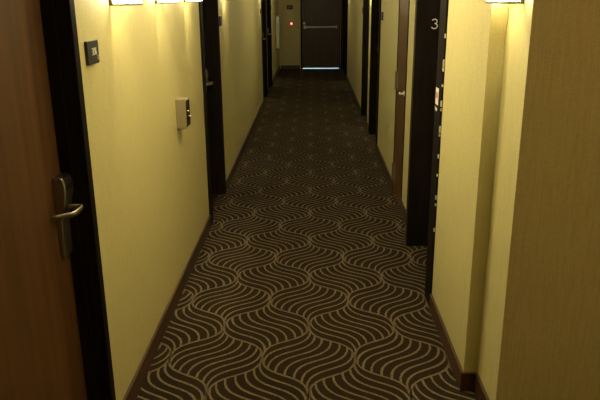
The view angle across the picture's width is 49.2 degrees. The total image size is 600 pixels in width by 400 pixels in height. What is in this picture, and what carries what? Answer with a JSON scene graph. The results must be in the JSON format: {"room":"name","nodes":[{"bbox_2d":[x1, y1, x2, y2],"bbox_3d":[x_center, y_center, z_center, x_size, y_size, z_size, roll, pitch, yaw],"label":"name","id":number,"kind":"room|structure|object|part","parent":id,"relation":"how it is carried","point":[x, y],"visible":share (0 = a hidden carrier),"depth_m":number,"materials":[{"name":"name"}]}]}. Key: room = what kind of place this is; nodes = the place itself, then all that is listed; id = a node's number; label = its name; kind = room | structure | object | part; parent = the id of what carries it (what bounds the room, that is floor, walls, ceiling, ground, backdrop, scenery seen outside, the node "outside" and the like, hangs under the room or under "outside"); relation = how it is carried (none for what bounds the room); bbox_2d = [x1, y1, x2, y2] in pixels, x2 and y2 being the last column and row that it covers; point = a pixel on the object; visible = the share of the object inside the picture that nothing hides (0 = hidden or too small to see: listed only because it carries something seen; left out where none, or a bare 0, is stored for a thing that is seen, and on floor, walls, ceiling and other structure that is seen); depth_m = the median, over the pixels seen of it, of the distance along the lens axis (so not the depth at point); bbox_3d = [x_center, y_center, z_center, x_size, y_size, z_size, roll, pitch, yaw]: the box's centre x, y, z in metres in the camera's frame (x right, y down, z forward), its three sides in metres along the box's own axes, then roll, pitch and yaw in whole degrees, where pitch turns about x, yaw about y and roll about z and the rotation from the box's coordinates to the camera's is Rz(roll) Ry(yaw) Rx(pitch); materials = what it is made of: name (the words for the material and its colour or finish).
{"room":"hotel corridor","nodes":[
{"label":"hotel corridor","id":0,"kind":"room"},
{"bbox_2d":[74,0,278,399],"bbox_3d":[-0.737,-1.685,6.874,0.185,2.440,17.300,0,17,1],"label":"wall","id":1,"kind":"structure","parent":0,"point":[150,182],"depth_m":3.12,"materials":[{"name":"beige paint"}]},
{"bbox_2d":[0,0,115,399],"bbox_3d":[-0.832,0.055,1.784,0.212,2.145,1.005,0,17,1],"label":"door","id":2,"kind":"structure","parent":1,"relation":"in","point":[55,340],"depth_m":2.07,"materials":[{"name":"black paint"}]},
{"bbox_3d":[-0.761,0.038,2.158,0.068,0.052,0.154,0,17,1],"label":"lever","id":3,"kind":"part","parent":2,"relation":"part of","materials":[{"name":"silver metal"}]},
{"bbox_3d":[-0.832,0.055,1.784,0.212,2.145,1.005,0,17,1],"label":"frame","id":4,"kind":"part","parent":2,"relation":"part of","materials":[{"name":"black paint"}]},
{"bbox_2d":[84,39,99,65],"bbox_3d":[-0.723,-0.514,2.278,0.012,0.080,0.118,0,17,1],"label":"room sign","id":5,"kind":"object","parent":1,"relation":"attached to","point":[91,47],"visible":1,"depth_m":2.26,"materials":[{"name":"black plastic"}]},
{"bbox_2d":[109,0,142,5],"bbox_3d":[-0.681,-0.912,2.523,0.089,0.310,0.167,0,17,1],"label":"wall light","id":6,"kind":"object","parent":1,"relation":"attached to","point":[111,2],"visible":1,"depth_m":2.49,"materials":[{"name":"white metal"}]},
{"bbox_3d":[-0.680,-0.912,2.523,0.079,0.298,0.159,0,17,1],"label":"lamp shade","id":7,"kind":"part","parent":6,"relation":"part of","materials":[{"name":"white glass"}]},
{"bbox_2d":[155,0,178,2],"bbox_3d":[-0.667,-1.138,3.248,0.089,0.310,0.167,0,17,1],"label":"wall light","id":8,"kind":"object","parent":1,"relation":"attached to","point":[156,1],"visible":1,"depth_m":3.21,"materials":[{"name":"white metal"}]},
{"bbox_3d":[-0.666,-1.138,3.248,0.079,0.298,0.159,0,17,1],"label":"lamp shade","id":9,"kind":"part","parent":8,"relation":"part of","materials":[{"name":"white glass"}]},
{"bbox_2d":[175,97,190,128],"bbox_3d":[-0.665,-0.500,3.756,0.072,0.170,0.105,0,17,1],"label":"wall box","id":10,"kind":"object","parent":1,"relation":"attached to","point":[182,104],"visible":1,"depth_m":3.71,"materials":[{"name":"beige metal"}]},
{"bbox_3d":[-0.641,-0.501,3.755,0.004,0.148,0.097,0,17,1],"label":"panel","id":11,"kind":"part","parent":10,"relation":"part of","materials":[{"name":"black plastic"}]},
{"bbox_2d":[184,0,202,1],"bbox_3d":[-0.654,-1.362,3.969,0.089,0.310,0.167,0,17,1],"label":"wall light","id":12,"kind":"object","parent":1,"relation":"attached to","point":[184,0],"visible":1,"depth_m":3.94,"materials":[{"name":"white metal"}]},
{"bbox_2d":[123,65,279,399],"bbox_3d":[-0.631,-0.563,7.221,0.014,0.090,17.300,0,17,1],"label":"baseboard","id":13,"kind":"structure","parent":1,"relation":"attached to","point":[137,381],"depth_m":3.60,"materials":[{"name":"brown wood"}]},
{"bbox_2d":[198,0,225,225],"bbox_3d":[-0.772,-0.958,5.035,0.212,2.145,0.895,0,17,1],"label":"door","id":14,"kind":"structure","parent":1,"relation":"in","point":[208,9],"depth_m":5.40,"materials":[{"name":"black paint"}]},
{"bbox_2d":[219,16,221,25],"bbox_3d":[-0.665,-1.499,5.485,0.011,0.080,0.118,0,17,1],"label":"room sign","id":15,"kind":"object","parent":1,"relation":"attached to","point":[220,17],"visible":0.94,"depth_m":5.44,"materials":[{"name":"black plastic"}]},
{"bbox_2d":[261,0,267,99],"bbox_3d":[-0.672,-2.657,10.488,0.212,2.145,0.950,0,17,1],"label":"door","id":16,"kind":"structure","parent":1,"relation":"in","point":[263,2],"depth_m":10.91,"materials":[{"name":"black paint"}]},
{"bbox_2d":[266,0,272,89],"bbox_3d":[-0.650,-3.037,11.710,0.212,2.145,1.110,0,17,1],"label":"door","id":17,"kind":"structure","parent":1,"relation":"in","point":[268,2],"depth_m":12.21,"materials":[{"name":"black paint"}]},
{"bbox_2d":[276,16,279,47],"bbox_3d":[-0.470,-3.663,14.277,0.076,0.670,0.420,0,17,1],"label":"fire extinguisher cabinet","id":18,"kind":"object","parent":1,"relation":"attached to","point":[277,17],"visible":0.97,"depth_m":14.10,"materials":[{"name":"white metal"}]},
{"bbox_2d":[136,69,476,399],"bbox_3d":[0.930,-0.494,7.277,3.600,0.101,17.420,0,17,1],"label":"floor","id":19,"kind":"structure","parent":0,"point":[304,282],"depth_m":3.92,"materials":[{"name":"carpet"}]},
{"bbox_2d":[278,0,342,68],"bbox_3d":[0.283,-4.277,15.172,1.920,2.440,0.120,0,17,1],"label":"wall","id":20,"kind":"structure","parent":0,"point":[290,36],"depth_m":15.25,"materials":[{"name":"beige paint"}]},
{"bbox_2d":[281,65,299,68],"bbox_3d":[-0.227,-3.135,15.469,0.455,0.090,0.014,0,17,1],"label":"baseboard","id":21,"kind":"structure","parent":20,"relation":"attached to","point":[282,66],"depth_m":15.46,"materials":[{"name":"brown wood"}]},
{"bbox_2d":[303,68,338,68],"bbox_3d":[0.491,-3.116,15.530,0.880,0.006,0.130,0,17,1],"label":"trim","id":22,"kind":"structure","parent":20,"relation":"attached to","point":[303,68],"depth_m":15.52,"materials":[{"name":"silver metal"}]},
{"bbox_2d":[300,0,342,68],"bbox_3d":[0.498,-4.120,15.183,0.970,2.130,0.185,0,17,1],"label":"door","id":23,"kind":"structure","parent":20,"relation":"in","point":[321,20],"depth_m":15.23,"materials":[{"name":"black paint"}]},
{"bbox_2d":[347,0,599,399],"bbox_3d":[0.954,-2.256,8.666,0.280,2.440,13.480,0,17,1],"label":"wall","id":24,"kind":"structure","parent":0,"point":[518,78],"depth_m":2.48,"materials":[{"name":"beige paint"}]},
{"bbox_2d":[342,0,344,69],"bbox_3d":[1.076,-3.944,14.580,0.212,2.145,0.870,0,17,1],"label":"door","id":25,"kind":"structure","parent":24,"relation":"in","point":[343,40],"depth_m":14.98,"materials":[{"name":"black paint"}]},
{"bbox_2d":[344,0,347,74],"bbox_3d":[1.058,-3.638,13.597,0.212,2.145,0.930,0,17,1],"label":"door","id":26,"kind":"structure","parent":24,"relation":"in","point":[346,1],"depth_m":14.02,"materials":[{"name":"black paint"}]},
{"bbox_2d":[361,0,369,120],"bbox_3d":[0.969,-2.115,8.710,0.212,2.145,0.930,0,17,1],"label":"door","id":27,"kind":"structure","parent":24,"relation":"in","point":[366,3],"depth_m":9.13,"materials":[{"name":"black paint"}]},
{"bbox_2d":[368,0,380,143],"bbox_3d":[0.945,-1.705,7.392,0.212,2.145,1.050,0,17,1],"label":"door","id":28,"kind":"structure","parent":24,"relation":"in","point":[375,4],"depth_m":7.87,"materials":[{"name":"black paint"}]},
{"bbox_2d":[391,0,409,205],"bbox_3d":[0.838,-1.018,5.217,0.145,2.130,0.575,0,17,1],"label":"door","id":29,"kind":"structure","parent":24,"relation":"in","point":[404,5],"depth_m":5.26,"materials":[{"name":"brown wood"}]},
{"bbox_2d":[346,75,489,399],"bbox_3d":[0.847,-1.132,9.012,0.074,0.090,13.492,0,17,1],"label":"baseboard","id":30,"kind":"structure","parent":24,"relation":"attached to","point":[466,381],"depth_m":3.10,"materials":[{"name":"brown wood"}]},
{"bbox_2d":[405,0,448,305],"bbox_3d":[0.866,-0.599,3.751,0.316,2.200,0.982,0,17,1],"label":"door","id":31,"kind":"structure","parent":24,"relation":"in","point":[431,16],"depth_m":4.15,"materials":[{"name":"black paint"}]},
{"bbox_2d":[435,87,438,104],"bbox_3d":[0.706,-0.535,3.374,0.002,0.085,0.076,0,17,1],"label":"sticker","id":32,"kind":"object","parent":31,"relation":"attached to","point":[437,89],"visible":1,"depth_m":3.36,"materials":[{"name":"paper"}]},
{"bbox_2d":[485,0,523,3],"bbox_3d":[0.710,-0.834,2.239,0.089,0.310,0.167,0,17,1],"label":"wall light","id":33,"kind":"object","parent":24,"relation":"attached to","point":[487,1],"visible":1,"depth_m":2.21,"materials":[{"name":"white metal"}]},
{"bbox_3d":[0.709,-0.834,2.239,0.079,0.298,0.159,0,17,1],"label":"lamp shade","id":34,"kind":"part","parent":33,"relation":"part of","materials":[{"name":"white glass"}]},
{"bbox_2d":[553,23,599,399],"bbox_3d":[1.807,-0.275,2.285,1.660,2.440,0.150,0,17,1],"label":"wall","id":35,"kind":"structure","parent":0,"point":[577,377],"depth_m":2.41,"materials":[{"name":"beige paint"}]}
]}

